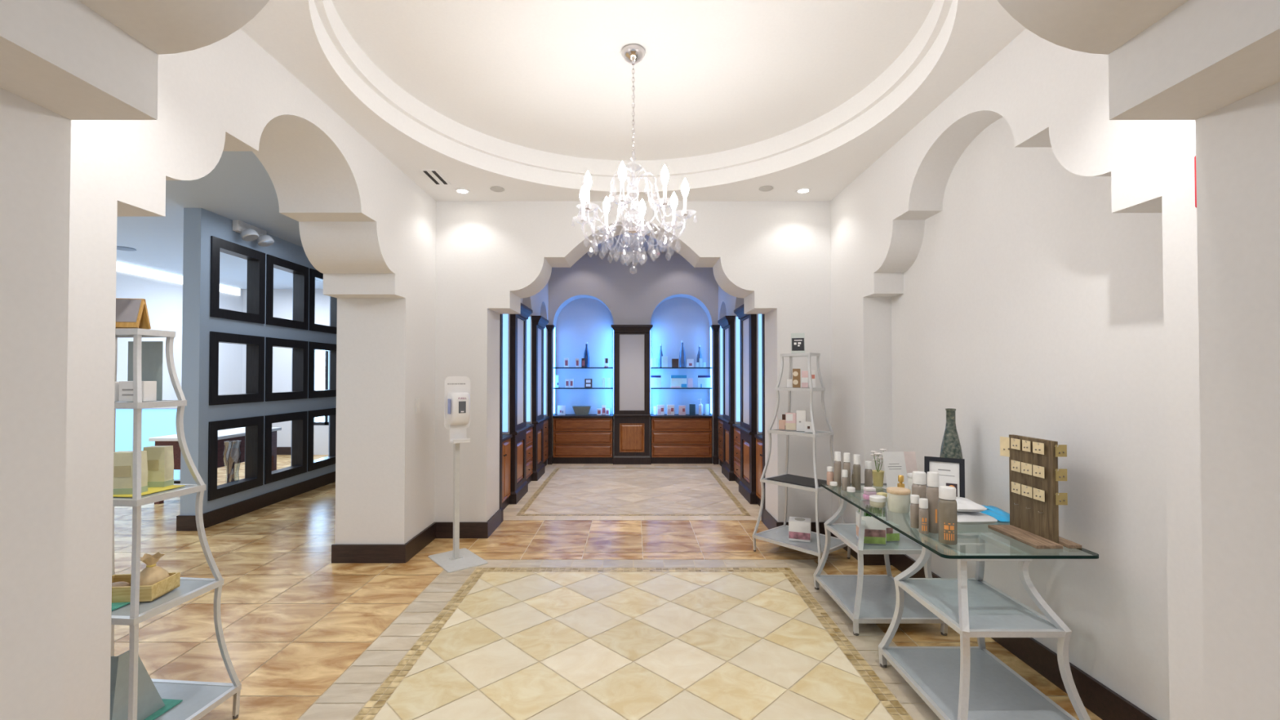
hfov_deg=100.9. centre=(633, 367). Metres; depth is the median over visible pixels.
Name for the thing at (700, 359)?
carton
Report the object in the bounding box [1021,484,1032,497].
card
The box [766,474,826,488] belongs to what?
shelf
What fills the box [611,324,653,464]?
tall cabinet
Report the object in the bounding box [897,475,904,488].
perfume bottle
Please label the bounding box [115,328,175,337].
shelf
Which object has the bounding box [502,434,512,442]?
countertop
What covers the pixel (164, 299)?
archway
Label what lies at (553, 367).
glass shelf
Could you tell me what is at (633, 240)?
ceiling
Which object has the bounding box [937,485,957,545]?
bottle
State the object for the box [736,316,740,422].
light strip
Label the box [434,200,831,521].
archway
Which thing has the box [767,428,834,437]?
shelf
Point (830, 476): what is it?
bottle
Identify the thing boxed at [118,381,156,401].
carton
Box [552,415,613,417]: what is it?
countertop
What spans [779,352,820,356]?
shelf
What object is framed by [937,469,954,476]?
print
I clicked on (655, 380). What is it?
carton
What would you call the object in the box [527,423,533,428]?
countertop
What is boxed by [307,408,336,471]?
window
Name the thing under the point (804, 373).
carton
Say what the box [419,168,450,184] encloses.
ceiling vent
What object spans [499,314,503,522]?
post
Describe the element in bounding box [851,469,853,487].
bottle
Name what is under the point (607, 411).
carton
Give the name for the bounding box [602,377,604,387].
carton
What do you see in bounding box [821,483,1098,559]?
glass tabletop
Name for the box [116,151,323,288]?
ceiling
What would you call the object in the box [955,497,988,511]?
packet
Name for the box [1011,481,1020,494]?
card
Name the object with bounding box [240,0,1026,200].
ceiling
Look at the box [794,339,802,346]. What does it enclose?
print
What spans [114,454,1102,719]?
floor
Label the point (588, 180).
candle
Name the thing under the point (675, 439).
base cabinet
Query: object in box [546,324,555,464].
post
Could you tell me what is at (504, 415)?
light strip
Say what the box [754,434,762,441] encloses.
countertop
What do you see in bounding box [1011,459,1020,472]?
card
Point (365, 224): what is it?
archway
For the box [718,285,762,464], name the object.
archway
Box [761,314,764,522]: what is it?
post
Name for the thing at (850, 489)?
jar
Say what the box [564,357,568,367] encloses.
carton
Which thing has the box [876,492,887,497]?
soap bar
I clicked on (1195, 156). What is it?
fire alarm
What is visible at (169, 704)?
cloth
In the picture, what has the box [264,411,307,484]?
window
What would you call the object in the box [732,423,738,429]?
countertop
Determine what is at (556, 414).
countertop
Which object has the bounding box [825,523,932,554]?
shelf
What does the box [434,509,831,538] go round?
baseboard
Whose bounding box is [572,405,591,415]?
bowl
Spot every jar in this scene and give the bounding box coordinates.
[830,481,837,485]
[846,486,855,492]
[869,494,885,507]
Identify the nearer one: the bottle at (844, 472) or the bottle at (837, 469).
the bottle at (844, 472)
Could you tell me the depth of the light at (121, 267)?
8.19 m
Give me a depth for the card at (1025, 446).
2.47 m
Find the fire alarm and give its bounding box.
[1194,155,1196,207]
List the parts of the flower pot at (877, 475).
pot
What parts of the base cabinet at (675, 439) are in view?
drawer, drawer, drawer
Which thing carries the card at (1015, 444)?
hanging from the rack
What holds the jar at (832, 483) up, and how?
on the glass tabletop
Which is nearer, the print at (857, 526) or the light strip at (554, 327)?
the print at (857, 526)
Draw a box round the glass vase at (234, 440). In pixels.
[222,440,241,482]
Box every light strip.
[502,314,507,431]
[526,316,530,422]
[543,326,546,414]
[553,327,555,413]
[613,329,613,413]
[710,327,711,413]
[720,325,723,414]
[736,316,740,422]
[758,314,762,431]
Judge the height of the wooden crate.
0.058 m
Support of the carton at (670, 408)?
on the countertop at (651, 414)
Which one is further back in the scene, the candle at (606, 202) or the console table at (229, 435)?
the console table at (229, 435)
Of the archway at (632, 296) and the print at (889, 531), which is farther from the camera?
the archway at (632, 296)
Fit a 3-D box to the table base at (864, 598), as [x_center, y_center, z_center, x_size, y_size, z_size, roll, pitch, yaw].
[1.542,1.180,3.388,0.546,0.740,0.691,0,-1,0]
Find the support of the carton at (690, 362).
on the glass shelf at (651, 367)
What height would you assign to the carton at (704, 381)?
0.210 m
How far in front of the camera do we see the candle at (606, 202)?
3.30 m
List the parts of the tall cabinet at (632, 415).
panel, glass panel, waist moulding, crown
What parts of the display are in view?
panel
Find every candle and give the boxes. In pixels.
[579,185,586,216]
[583,170,591,203]
[603,196,609,225]
[617,161,626,195]
[639,199,645,227]
[660,164,668,199]
[670,191,677,221]
[681,177,688,209]
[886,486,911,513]
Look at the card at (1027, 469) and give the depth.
2.47 m
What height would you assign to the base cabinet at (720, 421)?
0.812 m
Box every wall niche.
[555,297,709,460]
[891,116,1169,719]
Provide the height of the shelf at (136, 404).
0.024 m
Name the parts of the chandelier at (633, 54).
chain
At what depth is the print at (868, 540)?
3.21 m
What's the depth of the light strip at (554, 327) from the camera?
9.15 m
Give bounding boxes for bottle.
[583,342,589,367]
[658,344,662,367]
[679,340,685,367]
[696,345,702,362]
[697,399,702,415]
[826,466,834,485]
[834,451,841,487]
[841,469,848,490]
[843,452,850,486]
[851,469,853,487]
[853,453,861,490]
[864,461,872,487]
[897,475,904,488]
[910,494,919,528]
[911,471,926,498]
[918,497,928,533]
[926,471,939,533]
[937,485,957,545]
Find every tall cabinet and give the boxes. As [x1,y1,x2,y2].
[509,302,533,504]
[531,315,548,480]
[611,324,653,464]
[717,315,735,480]
[733,304,757,504]
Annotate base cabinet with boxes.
[502,434,512,509]
[525,423,533,484]
[543,416,549,466]
[552,415,613,463]
[651,415,712,463]
[717,416,723,466]
[732,423,740,484]
[754,434,762,506]
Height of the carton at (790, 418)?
0.145 m
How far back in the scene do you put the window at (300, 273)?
6.59 m
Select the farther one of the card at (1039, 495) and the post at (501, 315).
the post at (501, 315)
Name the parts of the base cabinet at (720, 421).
drawer, drawer, drawer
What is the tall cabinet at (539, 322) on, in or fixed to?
on the floor
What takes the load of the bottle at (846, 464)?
on the glass tabletop
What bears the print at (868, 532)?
on the grass planter at (874, 530)
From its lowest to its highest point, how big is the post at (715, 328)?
2.345 m
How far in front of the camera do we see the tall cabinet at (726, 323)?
7.65 m
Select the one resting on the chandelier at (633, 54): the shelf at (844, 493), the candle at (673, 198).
the candle at (673, 198)
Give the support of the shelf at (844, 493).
attached to the table base at (864, 598)
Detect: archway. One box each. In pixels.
[0,0,1279,719]
[62,28,435,719]
[115,261,242,399]
[241,288,329,454]
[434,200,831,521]
[502,281,548,504]
[548,252,718,462]
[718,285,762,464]
[830,28,1204,719]
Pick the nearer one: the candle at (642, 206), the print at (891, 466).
the candle at (642, 206)
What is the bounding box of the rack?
[987,434,1081,548]
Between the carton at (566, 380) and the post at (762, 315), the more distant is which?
the carton at (566, 380)
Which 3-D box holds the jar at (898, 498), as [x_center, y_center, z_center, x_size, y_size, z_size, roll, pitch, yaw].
[1.462,0.731,2.915,0.120,0.120,0.120,0,-1,0]
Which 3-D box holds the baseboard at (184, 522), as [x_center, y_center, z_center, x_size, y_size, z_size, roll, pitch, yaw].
[-4.295,1.538,7.534,0.206,0.145,4.888,0,-1,0]
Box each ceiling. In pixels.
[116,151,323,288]
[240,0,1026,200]
[587,233,676,252]
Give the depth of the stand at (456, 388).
4.28 m
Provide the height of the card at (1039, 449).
0.050 m
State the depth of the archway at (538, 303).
7.72 m
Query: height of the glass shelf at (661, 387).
0.021 m
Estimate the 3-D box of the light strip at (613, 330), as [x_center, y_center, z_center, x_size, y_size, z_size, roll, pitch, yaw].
[-0.340,0.049,9.165,0.003,1.490,0.270,0,-1,0]
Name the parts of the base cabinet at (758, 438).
door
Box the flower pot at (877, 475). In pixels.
[870,448,886,486]
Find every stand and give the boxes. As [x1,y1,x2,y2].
[111,328,241,719]
[427,376,488,573]
[752,352,850,564]
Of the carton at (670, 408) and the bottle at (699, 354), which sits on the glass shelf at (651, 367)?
the bottle at (699, 354)
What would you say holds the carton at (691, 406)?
on the countertop at (651, 414)
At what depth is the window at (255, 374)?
5.73 m
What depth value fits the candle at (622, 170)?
2.76 m
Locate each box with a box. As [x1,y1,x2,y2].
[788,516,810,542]
[885,520,899,542]
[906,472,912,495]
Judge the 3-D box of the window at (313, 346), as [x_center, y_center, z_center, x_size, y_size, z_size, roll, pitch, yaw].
[-4.261,0.039,7.253,0.138,0.735,0.795,0,-1,0]
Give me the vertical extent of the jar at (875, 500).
0.056 m
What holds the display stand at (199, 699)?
on the floor
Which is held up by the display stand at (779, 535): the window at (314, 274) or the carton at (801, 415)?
the carton at (801, 415)
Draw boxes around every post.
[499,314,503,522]
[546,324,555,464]
[711,324,719,464]
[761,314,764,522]
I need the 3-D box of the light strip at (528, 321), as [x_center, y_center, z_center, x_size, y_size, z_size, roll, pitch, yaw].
[-1.511,0.025,7.517,0.098,1.490,0.005,0,-1,0]
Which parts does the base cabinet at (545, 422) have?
drawer, drawer, drawer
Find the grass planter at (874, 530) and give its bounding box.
[855,504,886,544]
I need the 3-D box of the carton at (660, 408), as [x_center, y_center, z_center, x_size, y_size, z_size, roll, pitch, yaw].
[0.472,0.734,9.130,0.125,0.175,0.051,0,-1,0]
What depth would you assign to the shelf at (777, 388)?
4.34 m
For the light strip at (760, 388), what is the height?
1.490 m
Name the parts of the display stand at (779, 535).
leg, leg, shelf panel, shelf panel, shelf panel, leg, leg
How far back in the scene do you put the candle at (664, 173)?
2.80 m
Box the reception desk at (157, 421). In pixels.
[115,406,180,483]
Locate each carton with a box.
[114,381,119,401]
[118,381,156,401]
[555,375,559,387]
[557,405,565,414]
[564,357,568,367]
[564,378,568,387]
[569,378,573,387]
[575,358,579,367]
[581,358,585,367]
[584,378,591,387]
[596,408,601,414]
[601,404,605,414]
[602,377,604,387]
[604,357,608,367]
[605,408,609,414]
[606,377,609,387]
[650,358,653,367]
[650,375,661,387]
[653,358,656,367]
[653,406,656,414]
[657,404,664,414]
[662,355,667,367]
[666,404,674,414]
[671,358,678,367]
[671,375,686,387]
[678,405,685,414]
[686,359,693,367]
[687,377,693,387]
[688,404,695,414]
[697,375,711,387]
[698,358,702,367]
[705,404,708,414]
[778,419,785,429]
[785,412,796,430]
[786,378,792,387]
[792,368,800,387]
[795,409,806,431]
[801,370,808,387]
[804,421,812,432]
[808,369,815,387]
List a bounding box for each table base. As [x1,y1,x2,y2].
[813,488,948,635]
[878,532,1090,719]
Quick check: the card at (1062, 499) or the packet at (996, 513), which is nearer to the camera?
the card at (1062, 499)
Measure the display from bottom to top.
0.300 m
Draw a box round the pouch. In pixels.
[139,551,169,586]
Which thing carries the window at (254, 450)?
in the wall partition
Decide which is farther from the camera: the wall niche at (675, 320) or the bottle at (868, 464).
the wall niche at (675, 320)
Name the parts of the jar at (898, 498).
lid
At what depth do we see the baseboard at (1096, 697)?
2.56 m
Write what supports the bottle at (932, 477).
on the glass tabletop
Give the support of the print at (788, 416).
on the carton at (790, 418)
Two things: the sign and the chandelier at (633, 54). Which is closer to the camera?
the sign
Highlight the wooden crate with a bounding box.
[111,572,180,602]
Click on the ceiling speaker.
(122, 248)
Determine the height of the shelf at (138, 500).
0.024 m
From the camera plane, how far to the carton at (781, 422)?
4.54 m
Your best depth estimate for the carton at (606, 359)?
9.12 m
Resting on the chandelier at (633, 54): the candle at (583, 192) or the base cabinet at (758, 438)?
the candle at (583, 192)
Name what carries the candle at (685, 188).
on the chandelier at (633, 54)
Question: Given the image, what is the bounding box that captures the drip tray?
[448,424,470,444]
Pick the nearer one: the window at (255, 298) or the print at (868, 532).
the print at (868, 532)
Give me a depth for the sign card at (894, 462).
3.49 m
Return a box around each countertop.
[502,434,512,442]
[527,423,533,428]
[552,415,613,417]
[554,413,613,417]
[650,413,712,417]
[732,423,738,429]
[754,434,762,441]
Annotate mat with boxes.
[113,484,185,497]
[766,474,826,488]
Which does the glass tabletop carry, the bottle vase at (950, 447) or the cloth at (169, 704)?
the bottle vase at (950, 447)
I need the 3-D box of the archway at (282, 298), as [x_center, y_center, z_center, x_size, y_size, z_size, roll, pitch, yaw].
[-4.895,-0.202,10.104,5.010,3.700,0.200,0,-1,0]
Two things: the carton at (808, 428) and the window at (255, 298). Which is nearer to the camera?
the carton at (808, 428)
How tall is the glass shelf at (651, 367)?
0.021 m
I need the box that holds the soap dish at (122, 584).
[111,581,130,586]
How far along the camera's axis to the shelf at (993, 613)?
2.32 m
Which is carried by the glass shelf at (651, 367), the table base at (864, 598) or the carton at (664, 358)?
the carton at (664, 358)
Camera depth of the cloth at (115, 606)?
2.02 m
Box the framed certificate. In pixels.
[924,456,964,497]
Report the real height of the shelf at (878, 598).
0.024 m
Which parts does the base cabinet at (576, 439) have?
drawer, drawer, drawer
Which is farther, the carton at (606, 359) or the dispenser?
the carton at (606, 359)
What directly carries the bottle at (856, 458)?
on the glass tabletop
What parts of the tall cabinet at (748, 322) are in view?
crown, glass panel, panel, waist moulding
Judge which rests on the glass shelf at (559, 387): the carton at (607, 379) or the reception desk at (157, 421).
the carton at (607, 379)
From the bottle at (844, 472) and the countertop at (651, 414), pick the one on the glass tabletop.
the bottle at (844, 472)
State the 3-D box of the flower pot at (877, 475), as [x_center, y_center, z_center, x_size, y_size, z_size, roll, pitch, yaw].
[1.657,0.677,3.568,0.101,0.247,0.119,0,-1,22]
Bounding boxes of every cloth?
[111,602,130,610]
[144,698,182,719]
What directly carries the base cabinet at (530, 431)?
on the floor
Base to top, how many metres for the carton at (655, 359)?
0.163 m
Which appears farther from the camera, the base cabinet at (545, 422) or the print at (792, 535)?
the base cabinet at (545, 422)
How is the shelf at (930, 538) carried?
attached to the table base at (964, 682)
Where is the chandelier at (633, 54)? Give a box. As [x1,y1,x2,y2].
[574,44,693,270]
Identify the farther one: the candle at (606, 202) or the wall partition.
the wall partition
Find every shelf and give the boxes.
[111,577,223,626]
[112,484,205,506]
[114,400,186,408]
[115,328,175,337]
[151,679,241,719]
[553,367,613,368]
[553,386,613,388]
[650,367,711,368]
[650,386,711,388]
[752,524,848,556]
[760,474,837,492]
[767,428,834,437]
[775,386,825,391]
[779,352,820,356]
[815,574,943,623]
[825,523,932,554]
[840,488,910,504]
[881,646,1076,719]
[896,577,1071,637]
[919,532,1031,560]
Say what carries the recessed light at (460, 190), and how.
in the ceiling at (735, 99)
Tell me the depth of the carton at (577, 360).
9.12 m
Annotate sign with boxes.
[115,297,151,328]
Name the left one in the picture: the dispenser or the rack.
the dispenser
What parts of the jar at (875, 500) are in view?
lid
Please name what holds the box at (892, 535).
on the table base at (864, 598)
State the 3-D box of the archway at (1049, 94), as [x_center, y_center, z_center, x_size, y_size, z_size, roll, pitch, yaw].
[1.948,-0.305,3.095,0.225,3.700,3.620,0,-1,0]
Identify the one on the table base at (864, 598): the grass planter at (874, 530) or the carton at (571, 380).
the grass planter at (874, 530)
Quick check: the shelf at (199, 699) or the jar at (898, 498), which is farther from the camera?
the jar at (898, 498)
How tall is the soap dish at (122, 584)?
0.040 m
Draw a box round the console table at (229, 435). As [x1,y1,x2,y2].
[148,426,281,504]
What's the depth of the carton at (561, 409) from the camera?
9.13 m
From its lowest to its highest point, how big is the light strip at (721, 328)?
1.490 m
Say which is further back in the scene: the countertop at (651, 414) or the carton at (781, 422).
the countertop at (651, 414)
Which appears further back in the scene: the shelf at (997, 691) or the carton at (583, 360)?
the carton at (583, 360)
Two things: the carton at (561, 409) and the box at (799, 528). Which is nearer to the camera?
the box at (799, 528)
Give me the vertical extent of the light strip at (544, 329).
1.490 m
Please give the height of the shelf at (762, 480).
0.024 m
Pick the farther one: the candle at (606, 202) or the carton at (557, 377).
the carton at (557, 377)
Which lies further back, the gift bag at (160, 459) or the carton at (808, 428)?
the carton at (808, 428)
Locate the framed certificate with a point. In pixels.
(951, 471)
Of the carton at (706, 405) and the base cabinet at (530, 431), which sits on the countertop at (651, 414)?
the carton at (706, 405)
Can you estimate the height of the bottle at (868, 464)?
0.178 m
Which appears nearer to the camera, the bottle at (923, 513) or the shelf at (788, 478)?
the bottle at (923, 513)
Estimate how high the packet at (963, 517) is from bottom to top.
0.056 m
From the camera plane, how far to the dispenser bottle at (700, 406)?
9.10 m
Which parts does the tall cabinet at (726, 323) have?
crown, glass panel, panel, waist moulding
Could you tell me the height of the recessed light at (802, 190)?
0.008 m
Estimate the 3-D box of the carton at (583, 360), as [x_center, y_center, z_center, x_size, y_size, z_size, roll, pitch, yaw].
[-0.861,-0.079,9.142,0.062,0.160,0.051,0,-1,0]
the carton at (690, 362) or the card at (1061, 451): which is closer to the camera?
the card at (1061, 451)
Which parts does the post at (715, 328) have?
crown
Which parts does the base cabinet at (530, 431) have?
drawer, drawer, drawer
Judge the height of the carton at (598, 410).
0.110 m
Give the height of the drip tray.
0.145 m
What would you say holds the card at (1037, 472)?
hanging from the rack
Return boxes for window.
[207,416,263,501]
[208,331,264,405]
[209,235,265,324]
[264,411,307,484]
[265,337,308,401]
[266,253,308,329]
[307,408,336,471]
[308,268,337,333]
[308,341,336,398]
[313,350,329,425]
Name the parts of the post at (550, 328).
crown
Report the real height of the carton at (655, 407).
0.148 m
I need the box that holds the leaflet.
[903,451,917,473]
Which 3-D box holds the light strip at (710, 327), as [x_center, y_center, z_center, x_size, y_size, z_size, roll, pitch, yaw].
[1.341,0.049,9.115,0.003,1.490,0.170,0,-1,0]
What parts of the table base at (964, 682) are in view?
leg, leg, shelf panel, shelf panel, leg, leg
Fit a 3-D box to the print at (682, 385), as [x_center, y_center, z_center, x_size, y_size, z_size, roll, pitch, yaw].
[0.873,0.314,9.111,0.094,0.060,0.001,0,-1,0]
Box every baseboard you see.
[176,471,335,531]
[276,447,291,454]
[331,522,435,563]
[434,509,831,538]
[831,532,1156,719]
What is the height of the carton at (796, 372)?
0.158 m
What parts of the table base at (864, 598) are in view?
leg, leg, shelf panel, shelf panel, leg, leg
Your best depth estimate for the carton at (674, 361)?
9.12 m
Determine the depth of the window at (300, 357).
6.57 m
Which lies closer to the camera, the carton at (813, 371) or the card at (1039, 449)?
the card at (1039, 449)
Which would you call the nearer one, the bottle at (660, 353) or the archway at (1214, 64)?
the archway at (1214, 64)
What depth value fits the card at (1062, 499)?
2.32 m
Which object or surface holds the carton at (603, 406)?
on the countertop at (556, 414)
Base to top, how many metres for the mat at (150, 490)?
0.003 m
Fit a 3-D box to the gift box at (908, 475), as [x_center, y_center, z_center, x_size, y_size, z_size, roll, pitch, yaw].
[1.720,0.720,3.210,0.084,0.150,0.064,0,-1,-20]
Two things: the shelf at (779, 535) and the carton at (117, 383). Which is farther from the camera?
the shelf at (779, 535)
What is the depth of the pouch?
2.12 m
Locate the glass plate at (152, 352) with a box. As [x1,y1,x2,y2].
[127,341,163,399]
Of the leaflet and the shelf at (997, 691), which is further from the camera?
the leaflet
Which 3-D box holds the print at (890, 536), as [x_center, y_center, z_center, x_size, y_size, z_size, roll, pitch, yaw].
[1.605,1.050,3.269,0.086,0.046,0.001,0,-1,-6]
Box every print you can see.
[680,383,686,387]
[785,422,795,430]
[786,413,792,421]
[788,531,810,540]
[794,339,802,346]
[801,377,808,382]
[856,524,858,535]
[863,536,885,544]
[864,528,885,537]
[886,528,893,533]
[886,533,899,541]
[888,463,902,469]
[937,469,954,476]
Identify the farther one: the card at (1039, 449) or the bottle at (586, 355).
the bottle at (586, 355)
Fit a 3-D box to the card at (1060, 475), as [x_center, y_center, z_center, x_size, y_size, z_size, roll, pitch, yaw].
[1.880,0.472,2.320,0.050,0.053,0.007,0,-1,0]
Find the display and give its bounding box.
[110,650,164,719]
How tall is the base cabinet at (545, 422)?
0.812 m
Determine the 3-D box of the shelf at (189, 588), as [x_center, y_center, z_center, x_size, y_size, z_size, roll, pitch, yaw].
[-2.061,0.927,2.130,0.538,0.024,0.380,0,-1,5]
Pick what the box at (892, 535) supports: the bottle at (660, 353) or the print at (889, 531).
the print at (889, 531)
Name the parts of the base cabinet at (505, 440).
door, door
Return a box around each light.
[115,262,240,295]
[232,219,274,246]
[454,187,470,194]
[795,187,811,193]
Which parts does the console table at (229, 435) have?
leg, leg, leg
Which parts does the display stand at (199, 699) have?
leg, leg, shelf panel, shelf panel, shelf panel, shelf panel, leg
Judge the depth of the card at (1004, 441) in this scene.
2.62 m
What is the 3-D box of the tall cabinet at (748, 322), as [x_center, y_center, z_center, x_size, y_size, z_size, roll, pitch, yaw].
[1.377,0.423,6.505,0.134,2.345,0.740,0,-1,0]
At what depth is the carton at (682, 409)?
9.10 m
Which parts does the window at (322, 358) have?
pane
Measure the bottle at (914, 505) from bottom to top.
0.157 m
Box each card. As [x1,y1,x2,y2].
[791,337,804,353]
[882,451,907,488]
[1000,436,1009,457]
[1010,438,1020,449]
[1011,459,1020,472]
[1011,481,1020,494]
[1021,462,1031,475]
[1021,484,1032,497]
[1022,440,1030,452]
[1032,441,1044,454]
[1032,464,1044,478]
[1033,488,1044,502]
[1055,444,1066,457]
[1055,468,1066,480]
[1055,493,1067,505]
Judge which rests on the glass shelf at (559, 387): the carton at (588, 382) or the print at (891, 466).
the carton at (588, 382)
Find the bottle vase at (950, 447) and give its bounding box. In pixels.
[939,408,963,458]
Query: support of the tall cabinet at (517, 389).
on the floor
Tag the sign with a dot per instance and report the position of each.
(130, 313)
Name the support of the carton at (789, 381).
on the display stand at (779, 535)
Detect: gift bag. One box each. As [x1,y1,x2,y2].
[113,450,147,494]
[142,445,173,487]
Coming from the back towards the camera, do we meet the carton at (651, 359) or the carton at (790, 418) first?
the carton at (651, 359)
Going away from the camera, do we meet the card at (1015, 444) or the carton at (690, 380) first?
the card at (1015, 444)
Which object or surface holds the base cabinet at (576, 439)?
on the floor
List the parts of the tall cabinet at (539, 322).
waist moulding, panel, glass panel, crown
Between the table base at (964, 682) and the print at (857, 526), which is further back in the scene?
the print at (857, 526)
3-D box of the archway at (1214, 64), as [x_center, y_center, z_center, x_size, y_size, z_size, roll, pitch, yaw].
[-2.500,-0.335,1.005,9.800,3.700,0.560,0,-1,0]
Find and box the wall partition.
[179,208,336,515]
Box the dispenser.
[446,391,470,425]
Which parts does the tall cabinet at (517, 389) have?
waist moulding, panel, glass panel, crown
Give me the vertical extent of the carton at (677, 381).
0.215 m
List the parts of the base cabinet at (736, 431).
drawer, drawer, drawer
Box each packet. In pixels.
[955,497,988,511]
[957,511,1000,524]
[981,505,1009,523]
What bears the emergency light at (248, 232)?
attached to the wall partition
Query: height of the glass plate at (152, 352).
0.245 m
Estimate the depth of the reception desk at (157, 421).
7.29 m
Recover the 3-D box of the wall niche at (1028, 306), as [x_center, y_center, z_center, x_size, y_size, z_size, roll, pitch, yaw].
[2.230,-0.305,3.095,0.340,3.700,3.620,0,-1,0]
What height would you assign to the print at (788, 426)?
0.058 m
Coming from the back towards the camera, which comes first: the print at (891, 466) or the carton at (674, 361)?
the carton at (674, 361)
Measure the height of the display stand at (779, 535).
1.682 m
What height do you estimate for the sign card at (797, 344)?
0.174 m
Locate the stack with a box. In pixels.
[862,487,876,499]
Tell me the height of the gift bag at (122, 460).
0.162 m
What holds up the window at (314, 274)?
in the wall partition
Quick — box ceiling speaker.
[116,246,136,251]

